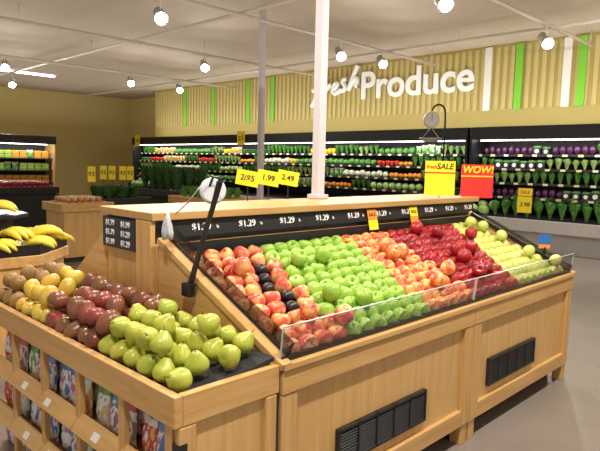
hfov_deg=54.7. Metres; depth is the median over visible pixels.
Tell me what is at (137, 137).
price card
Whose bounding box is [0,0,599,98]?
ceiling
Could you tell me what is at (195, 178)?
leafy plant
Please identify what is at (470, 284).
apple
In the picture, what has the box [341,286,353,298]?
apple
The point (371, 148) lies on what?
bunch
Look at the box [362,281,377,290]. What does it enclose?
apple
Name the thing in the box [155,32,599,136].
wall panel
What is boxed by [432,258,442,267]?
apple
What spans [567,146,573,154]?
eggplant
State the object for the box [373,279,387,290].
apple
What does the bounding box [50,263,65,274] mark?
pear
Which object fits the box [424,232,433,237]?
apple
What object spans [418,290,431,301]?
apple
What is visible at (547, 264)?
apple
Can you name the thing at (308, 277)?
apple
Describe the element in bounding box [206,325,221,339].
pear
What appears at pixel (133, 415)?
pouch
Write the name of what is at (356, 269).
apple
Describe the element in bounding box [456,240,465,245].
apple
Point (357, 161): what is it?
broccoli
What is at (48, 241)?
banana bunch
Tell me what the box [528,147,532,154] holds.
eggplant
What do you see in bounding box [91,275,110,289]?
mango
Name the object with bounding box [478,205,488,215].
cabbage
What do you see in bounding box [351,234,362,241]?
apple
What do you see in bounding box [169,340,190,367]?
pear
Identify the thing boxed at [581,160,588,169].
lettuce
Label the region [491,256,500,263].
pear
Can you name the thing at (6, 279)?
pear
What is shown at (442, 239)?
apple
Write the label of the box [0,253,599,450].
floor
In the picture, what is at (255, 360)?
tray
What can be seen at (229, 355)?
pear
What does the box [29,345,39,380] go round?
pouch
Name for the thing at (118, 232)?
price board
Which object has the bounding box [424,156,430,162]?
bunch
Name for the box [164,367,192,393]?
pear
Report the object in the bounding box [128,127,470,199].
refrigerated case
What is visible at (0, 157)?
shelf
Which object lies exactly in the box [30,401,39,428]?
pouch
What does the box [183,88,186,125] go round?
board
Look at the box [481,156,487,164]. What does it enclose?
bunch
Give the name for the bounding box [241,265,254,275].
apple
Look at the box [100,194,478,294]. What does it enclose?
display counter
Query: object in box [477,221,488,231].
pear
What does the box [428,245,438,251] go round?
apple
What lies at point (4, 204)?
banana bunch
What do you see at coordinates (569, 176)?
bunch
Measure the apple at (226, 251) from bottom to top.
0.093 m
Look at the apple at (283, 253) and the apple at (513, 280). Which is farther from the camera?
the apple at (513, 280)
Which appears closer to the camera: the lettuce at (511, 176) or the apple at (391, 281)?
the apple at (391, 281)
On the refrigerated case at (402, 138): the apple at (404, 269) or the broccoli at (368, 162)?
the broccoli at (368, 162)
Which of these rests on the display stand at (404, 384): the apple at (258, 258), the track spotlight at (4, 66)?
the apple at (258, 258)
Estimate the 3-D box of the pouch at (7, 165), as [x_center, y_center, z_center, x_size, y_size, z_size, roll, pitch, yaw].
[-8.039,-1.646,15.944,0.074,0.226,0.175,7,8,44]
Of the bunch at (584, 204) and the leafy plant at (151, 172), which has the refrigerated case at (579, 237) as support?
the bunch at (584, 204)
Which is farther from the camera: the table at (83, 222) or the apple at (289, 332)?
the table at (83, 222)
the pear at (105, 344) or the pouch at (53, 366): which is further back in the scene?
the pouch at (53, 366)
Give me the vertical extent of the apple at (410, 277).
0.092 m
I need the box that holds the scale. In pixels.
[419,104,445,160]
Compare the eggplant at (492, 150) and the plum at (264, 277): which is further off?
the eggplant at (492, 150)
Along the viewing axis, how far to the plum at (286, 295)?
2.75 m
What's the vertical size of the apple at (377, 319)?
0.095 m
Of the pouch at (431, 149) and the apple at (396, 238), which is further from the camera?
the pouch at (431, 149)
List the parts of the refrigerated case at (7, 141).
panel, panel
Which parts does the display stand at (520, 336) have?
panel, frame rail, panel, rail, frame rail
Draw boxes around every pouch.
[4,161,10,169]
[4,330,11,361]
[4,381,12,405]
[6,428,13,443]
[12,162,17,169]
[20,338,29,372]
[21,393,31,418]
[22,442,30,450]
[27,150,32,157]
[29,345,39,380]
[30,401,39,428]
[38,358,40,381]
[38,407,41,430]
[49,355,58,393]
[50,415,60,443]
[58,361,62,384]
[60,363,72,402]
[61,424,71,450]
[70,369,74,405]
[71,432,75,450]
[85,377,93,417]
[86,443,95,450]
[93,382,98,408]
[96,385,111,429]
[109,393,117,435]
[129,403,138,447]
[136,409,143,439]
[142,412,158,450]
[157,421,164,450]
[302,177,305,184]
[306,177,309,184]
[334,167,338,175]
[339,168,343,175]
[416,146,421,153]
[422,145,427,153]
[428,144,434,153]
[435,146,440,153]
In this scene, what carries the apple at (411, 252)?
on the display stand at (520, 336)
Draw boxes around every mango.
[16,297,32,312]
[21,301,38,316]
[23,279,40,300]
[31,285,45,300]
[31,303,46,322]
[39,285,58,307]
[39,308,54,324]
[40,273,59,286]
[45,311,66,329]
[47,291,69,308]
[55,316,72,333]
[58,278,75,296]
[59,266,72,280]
[63,320,84,340]
[64,270,84,285]
[67,296,84,320]
[73,286,93,296]
[77,300,95,324]
[78,325,94,344]
[81,273,98,286]
[82,289,101,302]
[84,328,107,352]
[85,307,104,326]
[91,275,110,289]
[94,291,111,309]
[95,309,121,334]
[99,280,116,291]
[105,294,124,314]
[111,283,128,294]
[121,286,139,306]
[122,307,130,317]
[131,290,153,306]
[143,294,165,310]
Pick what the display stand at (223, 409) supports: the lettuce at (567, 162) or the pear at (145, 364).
the pear at (145, 364)
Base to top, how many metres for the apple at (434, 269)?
0.092 m
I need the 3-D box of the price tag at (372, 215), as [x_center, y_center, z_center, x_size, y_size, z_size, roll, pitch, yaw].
[0.505,-0.041,4.022,0.037,0.139,0.100,7,8,44]
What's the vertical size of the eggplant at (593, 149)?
0.191 m
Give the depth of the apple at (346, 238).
3.66 m
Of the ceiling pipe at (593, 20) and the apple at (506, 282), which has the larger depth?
the ceiling pipe at (593, 20)
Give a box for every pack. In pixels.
[494,160,502,167]
[502,160,510,167]
[510,160,519,168]
[519,161,527,168]
[528,160,536,168]
[533,146,542,154]
[536,160,546,168]
[542,147,551,154]
[562,191,571,199]
[572,191,581,200]
[582,192,590,200]
[591,191,599,200]
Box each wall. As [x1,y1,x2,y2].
[0,86,130,195]
[130,96,154,165]
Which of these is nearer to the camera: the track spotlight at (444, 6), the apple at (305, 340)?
the apple at (305, 340)
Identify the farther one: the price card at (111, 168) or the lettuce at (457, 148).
the lettuce at (457, 148)
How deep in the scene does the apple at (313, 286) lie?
2.88 m
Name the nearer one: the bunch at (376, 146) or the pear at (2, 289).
the pear at (2, 289)
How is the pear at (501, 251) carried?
on the display stand at (520, 336)
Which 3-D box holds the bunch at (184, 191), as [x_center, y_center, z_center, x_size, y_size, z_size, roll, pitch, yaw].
[-2.141,-0.619,10.761,0.170,0.262,0.169,3,6,14]
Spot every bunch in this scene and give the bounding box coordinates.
[0,200,17,211]
[0,226,34,241]
[0,238,21,252]
[21,235,56,247]
[28,224,65,236]
[42,233,74,241]
[180,186,188,196]
[187,186,195,196]
[195,187,200,197]
[225,188,231,198]
[232,188,241,198]
[270,144,274,152]
[340,145,344,153]
[349,144,354,153]
[351,178,355,187]
[356,178,360,187]
[361,178,366,187]
[366,179,371,187]
[369,145,374,153]
[374,144,378,153]
[412,156,418,165]
[419,156,424,165]
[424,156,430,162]
[456,156,462,166]
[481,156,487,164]
[488,158,494,164]
[491,200,499,214]
[501,200,510,215]
[511,201,517,215]
[512,195,517,202]
[532,171,539,182]
[533,202,543,217]
[540,172,547,183]
[544,197,554,203]
[545,201,556,218]
[548,172,555,183]
[557,172,563,183]
[558,204,566,219]
[566,172,572,184]
[568,198,578,205]
[569,203,580,220]
[574,173,581,184]
[580,199,589,215]
[582,207,592,221]
[583,172,591,184]
[592,173,599,185]
[593,200,599,214]
[594,207,599,222]
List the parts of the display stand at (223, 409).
post, post, post, rail, post, post, rail, panel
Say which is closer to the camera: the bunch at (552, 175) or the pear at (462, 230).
the pear at (462, 230)
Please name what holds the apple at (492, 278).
on the display stand at (520, 336)
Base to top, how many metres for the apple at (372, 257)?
0.092 m
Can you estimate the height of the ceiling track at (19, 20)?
0.332 m
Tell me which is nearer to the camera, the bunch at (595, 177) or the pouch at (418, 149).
the bunch at (595, 177)
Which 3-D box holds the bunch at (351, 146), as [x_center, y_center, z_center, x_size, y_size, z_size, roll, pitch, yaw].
[1.370,-2.022,15.284,0.163,0.277,0.144,-1,6,-21]
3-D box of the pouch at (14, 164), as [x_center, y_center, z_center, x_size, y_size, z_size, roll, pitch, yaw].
[-7.898,-1.658,16.086,0.074,0.226,0.175,7,8,44]
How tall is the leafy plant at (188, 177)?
0.554 m
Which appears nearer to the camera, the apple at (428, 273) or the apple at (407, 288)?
the apple at (407, 288)
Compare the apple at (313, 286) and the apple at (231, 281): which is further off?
the apple at (313, 286)
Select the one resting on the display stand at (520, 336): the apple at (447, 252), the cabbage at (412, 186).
the apple at (447, 252)
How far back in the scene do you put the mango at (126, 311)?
2.61 m
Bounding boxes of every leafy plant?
[89,185,98,195]
[96,185,105,197]
[104,186,114,197]
[113,185,120,197]
[118,186,128,197]
[126,185,132,197]
[132,185,141,197]
[140,165,148,188]
[147,166,156,188]
[155,166,164,189]
[163,167,172,189]
[169,166,173,190]
[171,166,181,190]
[178,167,185,190]
[183,167,194,186]
[191,166,197,186]
[196,167,206,186]
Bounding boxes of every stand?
[0,210,68,356]
[0,302,279,450]
[76,233,108,277]
[157,238,476,450]
[466,211,575,439]
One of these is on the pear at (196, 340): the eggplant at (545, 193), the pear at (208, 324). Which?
the pear at (208, 324)
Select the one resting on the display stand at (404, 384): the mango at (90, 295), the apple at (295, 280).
the apple at (295, 280)
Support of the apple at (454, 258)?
on the display stand at (520, 336)
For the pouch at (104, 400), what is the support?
on the display stand at (223, 409)
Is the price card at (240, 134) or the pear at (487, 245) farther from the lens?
the price card at (240, 134)
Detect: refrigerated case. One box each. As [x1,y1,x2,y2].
[0,134,58,195]
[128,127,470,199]
[469,123,599,258]
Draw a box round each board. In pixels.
[103,215,135,251]
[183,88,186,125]
[211,86,214,124]
[246,79,250,122]
[270,76,274,121]
[482,47,492,110]
[513,43,524,108]
[560,37,572,106]
[575,35,588,105]
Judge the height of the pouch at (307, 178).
0.220 m
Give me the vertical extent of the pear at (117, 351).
0.086 m
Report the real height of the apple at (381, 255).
0.092 m
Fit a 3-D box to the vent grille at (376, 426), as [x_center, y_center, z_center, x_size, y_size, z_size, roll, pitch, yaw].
[0.409,0.960,2.798,0.022,0.170,0.702,7,8,44]
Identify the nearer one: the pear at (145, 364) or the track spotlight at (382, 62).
the pear at (145, 364)
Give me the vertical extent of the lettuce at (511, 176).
0.208 m
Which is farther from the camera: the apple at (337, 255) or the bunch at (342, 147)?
the bunch at (342, 147)
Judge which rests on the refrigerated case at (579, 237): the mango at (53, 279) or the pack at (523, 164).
the pack at (523, 164)
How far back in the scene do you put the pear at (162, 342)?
2.09 m
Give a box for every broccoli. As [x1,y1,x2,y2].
[328,158,333,163]
[338,159,344,164]
[348,158,354,164]
[354,159,360,164]
[365,159,370,164]
[379,148,384,153]
[390,148,396,153]
[396,148,402,153]
[403,148,408,153]
[408,147,415,153]
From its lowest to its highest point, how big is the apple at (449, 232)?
0.093 m
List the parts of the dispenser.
arm, arm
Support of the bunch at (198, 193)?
on the table at (171, 198)
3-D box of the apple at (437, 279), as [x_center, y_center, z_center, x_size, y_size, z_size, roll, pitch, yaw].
[0.783,0.307,3.293,0.094,0.094,0.092,0,6,-9]
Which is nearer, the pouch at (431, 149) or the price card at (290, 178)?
the price card at (290, 178)
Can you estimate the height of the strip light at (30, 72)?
0.119 m
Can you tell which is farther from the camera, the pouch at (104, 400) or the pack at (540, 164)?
the pack at (540, 164)
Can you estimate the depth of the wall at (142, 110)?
25.32 m
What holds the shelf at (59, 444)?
attached to the display stand at (223, 409)
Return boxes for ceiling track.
[0,3,329,78]
[0,54,237,88]
[176,0,436,65]
[490,0,595,47]
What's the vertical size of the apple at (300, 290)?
0.092 m
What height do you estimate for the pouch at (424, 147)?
0.222 m
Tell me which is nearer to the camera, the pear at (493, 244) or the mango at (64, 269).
the mango at (64, 269)
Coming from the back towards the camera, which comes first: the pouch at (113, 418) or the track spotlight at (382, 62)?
the track spotlight at (382, 62)
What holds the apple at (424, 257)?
on the display stand at (520, 336)
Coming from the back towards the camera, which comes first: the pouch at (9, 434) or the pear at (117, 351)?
the pouch at (9, 434)
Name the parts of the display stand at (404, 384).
panel, rail, frame rail, panel, frame rail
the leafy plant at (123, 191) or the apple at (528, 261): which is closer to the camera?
the apple at (528, 261)
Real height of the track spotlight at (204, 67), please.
0.370 m
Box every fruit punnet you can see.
[18,166,26,169]
[19,150,26,153]
[19,154,26,157]
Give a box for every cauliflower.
[343,169,349,175]
[349,170,354,175]
[359,170,365,176]
[376,170,382,176]
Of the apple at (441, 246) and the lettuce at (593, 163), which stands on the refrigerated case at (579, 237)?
the lettuce at (593, 163)
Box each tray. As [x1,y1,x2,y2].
[0,210,27,238]
[0,237,66,258]
[3,303,273,390]
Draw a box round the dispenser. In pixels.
[161,175,225,297]
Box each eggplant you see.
[490,146,495,153]
[496,147,501,153]
[496,188,500,195]
[502,147,507,153]
[502,188,507,195]
[508,146,514,153]
[509,188,514,196]
[515,147,520,154]
[521,146,527,154]
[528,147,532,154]
[536,190,540,197]
[542,189,548,197]
[549,189,555,197]
[553,146,558,154]
[557,191,561,198]
[560,146,566,154]
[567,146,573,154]
[574,145,581,154]
[582,145,588,154]
[589,145,596,154]
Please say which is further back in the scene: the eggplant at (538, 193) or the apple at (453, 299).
the eggplant at (538, 193)
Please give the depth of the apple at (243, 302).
2.54 m
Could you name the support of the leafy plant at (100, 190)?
on the table at (142, 199)
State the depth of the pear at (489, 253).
4.18 m
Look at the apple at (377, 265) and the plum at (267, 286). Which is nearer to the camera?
the plum at (267, 286)
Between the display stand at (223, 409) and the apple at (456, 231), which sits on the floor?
the display stand at (223, 409)
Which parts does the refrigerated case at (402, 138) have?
panel, shelf price rail, shelf price rail, shelf price rail, shelf price rail, panel, panel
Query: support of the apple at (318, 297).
on the display stand at (404, 384)
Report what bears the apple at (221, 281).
on the display stand at (404, 384)
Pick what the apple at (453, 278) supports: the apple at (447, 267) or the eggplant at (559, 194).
the apple at (447, 267)
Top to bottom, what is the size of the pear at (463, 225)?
0.088 m
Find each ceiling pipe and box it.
[0,0,297,75]
[85,19,599,95]
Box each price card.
[88,166,95,181]
[100,166,106,185]
[108,166,114,197]
[119,166,125,179]
[127,166,133,197]
[135,135,139,145]
[235,169,259,200]
[237,131,244,144]
[258,169,279,199]
[278,169,299,198]
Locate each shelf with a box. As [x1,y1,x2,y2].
[0,157,52,158]
[0,170,52,170]
[4,401,64,450]
[5,357,142,450]
[100,194,478,220]
[205,178,423,191]
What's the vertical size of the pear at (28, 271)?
0.092 m
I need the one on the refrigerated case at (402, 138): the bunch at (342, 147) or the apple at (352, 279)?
the bunch at (342, 147)
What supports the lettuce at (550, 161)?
on the refrigerated case at (579, 237)
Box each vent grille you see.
[335,388,426,450]
[485,337,535,385]
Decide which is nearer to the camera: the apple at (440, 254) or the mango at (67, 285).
the mango at (67, 285)
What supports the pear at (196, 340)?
on the display stand at (223, 409)
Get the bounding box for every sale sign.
[424,161,455,197]
[460,164,493,197]
[517,188,532,218]
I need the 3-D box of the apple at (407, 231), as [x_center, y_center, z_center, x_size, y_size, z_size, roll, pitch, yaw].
[0.771,0.063,4.171,0.091,0.088,0.092,1,6,0]
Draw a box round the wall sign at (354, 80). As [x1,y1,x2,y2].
[310,64,474,107]
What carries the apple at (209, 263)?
on the display stand at (404, 384)
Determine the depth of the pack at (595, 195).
10.91 m
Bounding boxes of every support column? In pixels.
[257,9,265,199]
[307,0,328,198]
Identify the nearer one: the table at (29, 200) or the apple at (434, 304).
the apple at (434, 304)
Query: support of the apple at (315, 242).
on the display stand at (404, 384)
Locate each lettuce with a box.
[448,146,454,153]
[455,146,460,153]
[455,171,460,179]
[494,173,500,181]
[500,171,508,181]
[509,173,514,181]
[516,171,523,182]
[523,172,531,182]
[547,159,553,168]
[555,158,562,168]
[563,159,571,169]
[572,160,579,169]
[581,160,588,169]
[590,160,597,169]
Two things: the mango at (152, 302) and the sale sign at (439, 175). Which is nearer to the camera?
the mango at (152, 302)
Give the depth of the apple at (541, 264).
4.26 m
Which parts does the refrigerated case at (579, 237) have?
panel, shelf price rail, panel, shelf price rail, shelf price rail, shelf price rail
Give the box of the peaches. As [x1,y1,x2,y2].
[226,272,305,343]
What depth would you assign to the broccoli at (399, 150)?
14.16 m
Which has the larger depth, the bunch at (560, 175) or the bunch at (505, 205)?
the bunch at (505, 205)
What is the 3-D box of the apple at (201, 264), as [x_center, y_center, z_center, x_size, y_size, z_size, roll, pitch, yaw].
[-0.491,0.211,2.785,0.088,0.090,0.089,6,8,38]
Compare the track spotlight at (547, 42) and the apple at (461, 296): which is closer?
the apple at (461, 296)
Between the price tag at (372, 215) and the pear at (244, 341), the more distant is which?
the price tag at (372, 215)
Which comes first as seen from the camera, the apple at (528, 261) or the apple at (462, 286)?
the apple at (462, 286)
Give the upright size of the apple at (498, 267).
0.084 m
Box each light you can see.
[0,68,56,77]
[6,143,46,144]
[160,140,464,144]
[480,139,599,140]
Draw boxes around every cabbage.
[371,182,376,188]
[377,182,382,188]
[383,182,389,188]
[389,182,395,189]
[396,183,401,189]
[402,183,408,190]
[409,184,415,190]
[415,184,422,190]
[473,204,477,212]
[478,200,487,207]
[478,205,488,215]
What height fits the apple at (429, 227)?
0.094 m
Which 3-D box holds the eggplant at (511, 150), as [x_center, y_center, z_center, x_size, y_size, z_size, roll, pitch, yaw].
[4.466,-1.589,12.243,0.131,0.196,0.131,4,7,27]
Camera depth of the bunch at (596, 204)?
10.84 m
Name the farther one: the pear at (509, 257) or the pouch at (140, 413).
the pear at (509, 257)
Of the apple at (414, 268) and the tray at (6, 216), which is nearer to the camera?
the apple at (414, 268)
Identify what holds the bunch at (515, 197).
on the refrigerated case at (579, 237)
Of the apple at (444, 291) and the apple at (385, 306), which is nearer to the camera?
the apple at (385, 306)
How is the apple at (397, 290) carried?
on the display stand at (404, 384)
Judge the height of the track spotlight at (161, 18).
0.430 m
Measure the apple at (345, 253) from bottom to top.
0.090 m
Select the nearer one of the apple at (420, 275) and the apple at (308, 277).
the apple at (308, 277)
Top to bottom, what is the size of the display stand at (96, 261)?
1.219 m
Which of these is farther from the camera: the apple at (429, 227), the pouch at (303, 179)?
the pouch at (303, 179)
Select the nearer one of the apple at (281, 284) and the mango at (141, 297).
the mango at (141, 297)
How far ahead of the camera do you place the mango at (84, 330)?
2.45 m
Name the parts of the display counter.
corner post, price rail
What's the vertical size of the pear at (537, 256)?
0.087 m
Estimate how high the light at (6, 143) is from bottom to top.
0.019 m
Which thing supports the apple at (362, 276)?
on the display stand at (404, 384)
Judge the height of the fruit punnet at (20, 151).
0.099 m
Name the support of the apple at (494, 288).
on the display stand at (520, 336)
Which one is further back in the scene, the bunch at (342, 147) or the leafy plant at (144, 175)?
the bunch at (342, 147)
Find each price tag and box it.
[367,209,378,229]
[409,207,418,222]
[538,234,550,254]
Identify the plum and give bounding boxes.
[254,264,266,275]
[258,273,270,284]
[261,282,274,293]
[280,290,293,302]
[285,300,298,312]
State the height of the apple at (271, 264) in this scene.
0.088 m
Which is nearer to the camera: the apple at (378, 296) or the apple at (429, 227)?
the apple at (378, 296)
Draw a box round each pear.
[0,287,9,302]
[2,272,17,287]
[2,288,17,305]
[9,275,26,290]
[9,292,25,309]
[20,264,36,280]
[35,270,49,282]
[43,261,56,272]
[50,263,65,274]
[98,334,118,355]
[109,316,130,337]
[110,339,132,362]
[123,345,145,368]
[124,321,149,343]
[128,300,146,322]
[135,326,157,350]
[136,354,159,376]
[140,309,162,326]
[145,350,155,354]
[150,326,173,353]
[152,353,175,382]
[153,311,175,334]
[156,342,176,359]
[158,298,177,315]
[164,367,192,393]
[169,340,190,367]
[172,327,192,344]
[175,311,192,327]
[184,348,209,374]
[186,330,207,351]
[187,311,202,331]
[196,313,219,335]
[202,336,223,360]
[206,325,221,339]
[216,325,236,344]
[217,344,240,368]
[232,329,253,353]
[453,223,460,228]
[458,222,466,227]
[458,228,464,233]
[465,217,476,226]
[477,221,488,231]
[477,231,484,237]
[477,237,485,243]
[478,244,485,250]
[482,236,490,242]
[483,243,491,249]
[484,249,492,256]
[488,235,496,241]
[489,242,497,248]
[490,249,498,255]
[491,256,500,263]
[495,241,503,247]
[496,230,506,240]
[496,247,504,254]
[497,255,506,261]
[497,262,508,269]
[501,240,509,245]
[502,246,510,253]
[503,253,512,260]
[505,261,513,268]
[507,245,516,251]
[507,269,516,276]
[508,252,517,258]
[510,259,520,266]
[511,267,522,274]
[512,244,521,250]
[514,251,523,257]
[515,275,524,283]
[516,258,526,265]
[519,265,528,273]
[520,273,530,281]
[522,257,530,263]
[523,245,534,256]
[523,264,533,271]
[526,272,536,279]
[527,256,536,262]
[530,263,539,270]
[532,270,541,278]
[533,254,541,260]
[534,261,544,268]
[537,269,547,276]
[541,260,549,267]
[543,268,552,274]
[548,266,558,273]
[549,254,561,265]
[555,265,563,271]
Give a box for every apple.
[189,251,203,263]
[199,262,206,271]
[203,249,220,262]
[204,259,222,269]
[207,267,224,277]
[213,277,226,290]
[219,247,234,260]
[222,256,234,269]
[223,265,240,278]
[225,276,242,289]
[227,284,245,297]
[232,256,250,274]
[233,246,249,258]
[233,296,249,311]
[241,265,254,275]
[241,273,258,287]
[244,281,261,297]
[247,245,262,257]
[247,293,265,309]
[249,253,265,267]
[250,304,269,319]
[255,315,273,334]
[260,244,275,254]
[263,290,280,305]
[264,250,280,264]
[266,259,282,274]
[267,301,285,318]
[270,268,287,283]
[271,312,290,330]
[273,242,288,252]
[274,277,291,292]
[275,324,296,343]
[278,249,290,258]
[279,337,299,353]
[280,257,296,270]
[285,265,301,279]
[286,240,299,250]
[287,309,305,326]
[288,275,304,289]
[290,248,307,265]
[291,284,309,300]
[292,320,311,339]
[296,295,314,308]
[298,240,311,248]
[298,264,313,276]
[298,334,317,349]
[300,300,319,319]
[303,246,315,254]
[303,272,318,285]
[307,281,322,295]
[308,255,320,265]
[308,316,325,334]
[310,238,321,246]
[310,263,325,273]
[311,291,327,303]
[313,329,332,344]
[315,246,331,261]
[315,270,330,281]
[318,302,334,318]
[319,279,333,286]
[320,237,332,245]
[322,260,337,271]
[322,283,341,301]
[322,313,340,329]
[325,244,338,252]
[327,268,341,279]
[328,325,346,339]
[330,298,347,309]
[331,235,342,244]
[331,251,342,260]
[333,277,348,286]
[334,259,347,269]
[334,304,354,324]
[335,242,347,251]
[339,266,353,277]
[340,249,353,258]
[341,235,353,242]
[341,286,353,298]
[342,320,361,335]
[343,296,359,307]
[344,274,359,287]
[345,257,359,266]
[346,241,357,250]
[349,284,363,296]
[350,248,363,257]
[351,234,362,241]
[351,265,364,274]
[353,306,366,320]
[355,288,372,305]
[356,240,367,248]
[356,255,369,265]
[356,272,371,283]
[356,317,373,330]
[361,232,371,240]
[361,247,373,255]
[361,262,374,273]
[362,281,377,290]
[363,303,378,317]
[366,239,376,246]
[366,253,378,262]
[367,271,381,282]
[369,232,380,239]
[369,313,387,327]
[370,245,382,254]
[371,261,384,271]
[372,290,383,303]
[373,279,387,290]
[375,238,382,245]
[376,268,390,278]
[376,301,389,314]
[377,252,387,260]
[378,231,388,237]
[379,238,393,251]
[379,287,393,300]
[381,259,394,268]
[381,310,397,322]
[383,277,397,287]
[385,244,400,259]
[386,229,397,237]
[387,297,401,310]
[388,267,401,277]
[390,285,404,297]
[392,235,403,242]
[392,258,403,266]
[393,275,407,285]
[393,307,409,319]
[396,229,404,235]
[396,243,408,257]
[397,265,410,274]
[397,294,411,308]
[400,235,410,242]
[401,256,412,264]
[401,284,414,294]
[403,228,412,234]
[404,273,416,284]
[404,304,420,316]
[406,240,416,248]
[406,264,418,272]
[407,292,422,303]
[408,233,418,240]
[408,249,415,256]
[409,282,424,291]
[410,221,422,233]
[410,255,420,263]
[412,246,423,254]
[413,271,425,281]
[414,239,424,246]
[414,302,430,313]
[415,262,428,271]
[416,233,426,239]
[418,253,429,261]
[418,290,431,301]
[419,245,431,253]
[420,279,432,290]
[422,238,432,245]
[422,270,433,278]
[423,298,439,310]
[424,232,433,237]
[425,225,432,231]
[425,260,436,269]
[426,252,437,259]
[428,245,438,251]
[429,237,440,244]
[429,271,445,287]
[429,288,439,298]
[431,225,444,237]
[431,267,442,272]
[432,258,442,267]
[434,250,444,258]
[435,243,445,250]
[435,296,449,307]
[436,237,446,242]
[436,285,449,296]
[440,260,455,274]
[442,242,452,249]
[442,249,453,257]
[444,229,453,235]
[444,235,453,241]
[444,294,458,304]
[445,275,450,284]
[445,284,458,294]
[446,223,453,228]
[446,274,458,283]
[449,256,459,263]
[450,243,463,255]
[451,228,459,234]
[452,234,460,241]
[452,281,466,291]
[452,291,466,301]
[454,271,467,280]
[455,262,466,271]
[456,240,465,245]
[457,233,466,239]
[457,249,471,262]
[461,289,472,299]
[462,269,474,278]
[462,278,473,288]
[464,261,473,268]
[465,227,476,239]
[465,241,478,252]
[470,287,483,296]
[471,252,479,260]
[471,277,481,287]
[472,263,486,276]
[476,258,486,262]
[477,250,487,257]
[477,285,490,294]
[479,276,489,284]
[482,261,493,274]
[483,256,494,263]
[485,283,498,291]
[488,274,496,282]
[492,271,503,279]
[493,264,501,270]
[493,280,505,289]
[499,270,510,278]
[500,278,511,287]
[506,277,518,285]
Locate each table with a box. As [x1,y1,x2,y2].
[0,186,58,227]
[42,201,113,262]
[91,195,151,204]
[132,187,188,203]
[168,195,253,202]
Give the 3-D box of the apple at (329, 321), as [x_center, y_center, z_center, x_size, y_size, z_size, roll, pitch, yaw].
[0.142,0.445,2.650,0.092,0.092,0.090,0,6,-15]
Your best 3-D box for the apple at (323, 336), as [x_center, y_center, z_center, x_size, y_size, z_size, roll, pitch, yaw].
[0.097,0.490,2.496,0.091,0.083,0.091,0,5,-3]
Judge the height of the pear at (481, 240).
0.089 m
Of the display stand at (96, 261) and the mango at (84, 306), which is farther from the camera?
the display stand at (96, 261)
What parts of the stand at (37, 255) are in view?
rail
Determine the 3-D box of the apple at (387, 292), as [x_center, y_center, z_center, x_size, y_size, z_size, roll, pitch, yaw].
[0.452,0.377,3.080,0.094,0.096,0.094,5,7,30]
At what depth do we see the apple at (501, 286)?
3.62 m
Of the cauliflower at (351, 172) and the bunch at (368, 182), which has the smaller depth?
the bunch at (368, 182)
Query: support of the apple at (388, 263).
on the display stand at (404, 384)
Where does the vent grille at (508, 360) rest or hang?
attached to the display stand at (520, 336)
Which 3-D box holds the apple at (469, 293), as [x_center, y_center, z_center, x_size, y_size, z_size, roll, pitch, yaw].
[0.974,0.415,3.388,0.093,0.094,0.092,-1,7,-21]
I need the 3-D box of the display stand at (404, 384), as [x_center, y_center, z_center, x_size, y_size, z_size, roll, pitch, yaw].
[0.153,0.637,3.095,0.900,1.287,1.541,7,8,44]
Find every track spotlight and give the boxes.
[0,57,9,71]
[8,78,16,88]
[127,75,134,86]
[153,0,168,25]
[176,81,183,93]
[200,56,209,72]
[334,42,346,61]
[376,53,387,68]
[434,0,453,13]
[537,26,554,49]
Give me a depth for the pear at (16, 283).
3.06 m
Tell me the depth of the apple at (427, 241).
4.03 m
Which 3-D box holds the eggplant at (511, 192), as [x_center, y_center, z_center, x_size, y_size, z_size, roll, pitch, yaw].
[4.419,-0.689,12.111,0.115,0.173,0.116,-1,6,-17]
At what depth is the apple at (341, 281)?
3.02 m
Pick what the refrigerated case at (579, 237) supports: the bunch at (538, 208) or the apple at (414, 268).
the bunch at (538, 208)
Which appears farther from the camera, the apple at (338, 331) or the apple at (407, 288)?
the apple at (407, 288)
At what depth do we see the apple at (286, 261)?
3.07 m
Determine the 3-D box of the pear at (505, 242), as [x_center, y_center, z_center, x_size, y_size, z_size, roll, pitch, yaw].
[1.608,0.155,4.576,0.090,0.086,0.088,-1,7,-24]
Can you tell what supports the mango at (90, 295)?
on the mango
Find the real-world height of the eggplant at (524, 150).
0.182 m
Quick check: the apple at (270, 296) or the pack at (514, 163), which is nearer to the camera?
the apple at (270, 296)
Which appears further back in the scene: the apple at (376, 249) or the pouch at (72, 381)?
the apple at (376, 249)
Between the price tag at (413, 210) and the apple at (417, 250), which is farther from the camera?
the price tag at (413, 210)
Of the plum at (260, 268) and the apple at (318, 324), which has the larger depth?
the plum at (260, 268)
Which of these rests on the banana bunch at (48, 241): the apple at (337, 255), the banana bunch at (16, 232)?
the banana bunch at (16, 232)
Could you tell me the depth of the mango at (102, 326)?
2.36 m
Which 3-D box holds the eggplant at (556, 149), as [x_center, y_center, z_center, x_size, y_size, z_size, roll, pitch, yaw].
[5.120,-1.498,11.603,0.119,0.179,0.120,6,7,35]
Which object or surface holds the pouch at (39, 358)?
on the display stand at (223, 409)
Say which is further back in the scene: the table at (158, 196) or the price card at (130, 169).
the table at (158, 196)
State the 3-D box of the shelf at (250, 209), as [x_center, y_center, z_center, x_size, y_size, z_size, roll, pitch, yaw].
[0.240,-0.159,4.116,0.536,0.040,3.245,7,8,44]
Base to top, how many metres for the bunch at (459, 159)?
0.260 m
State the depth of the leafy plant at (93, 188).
10.78 m
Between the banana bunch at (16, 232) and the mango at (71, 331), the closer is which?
the mango at (71, 331)

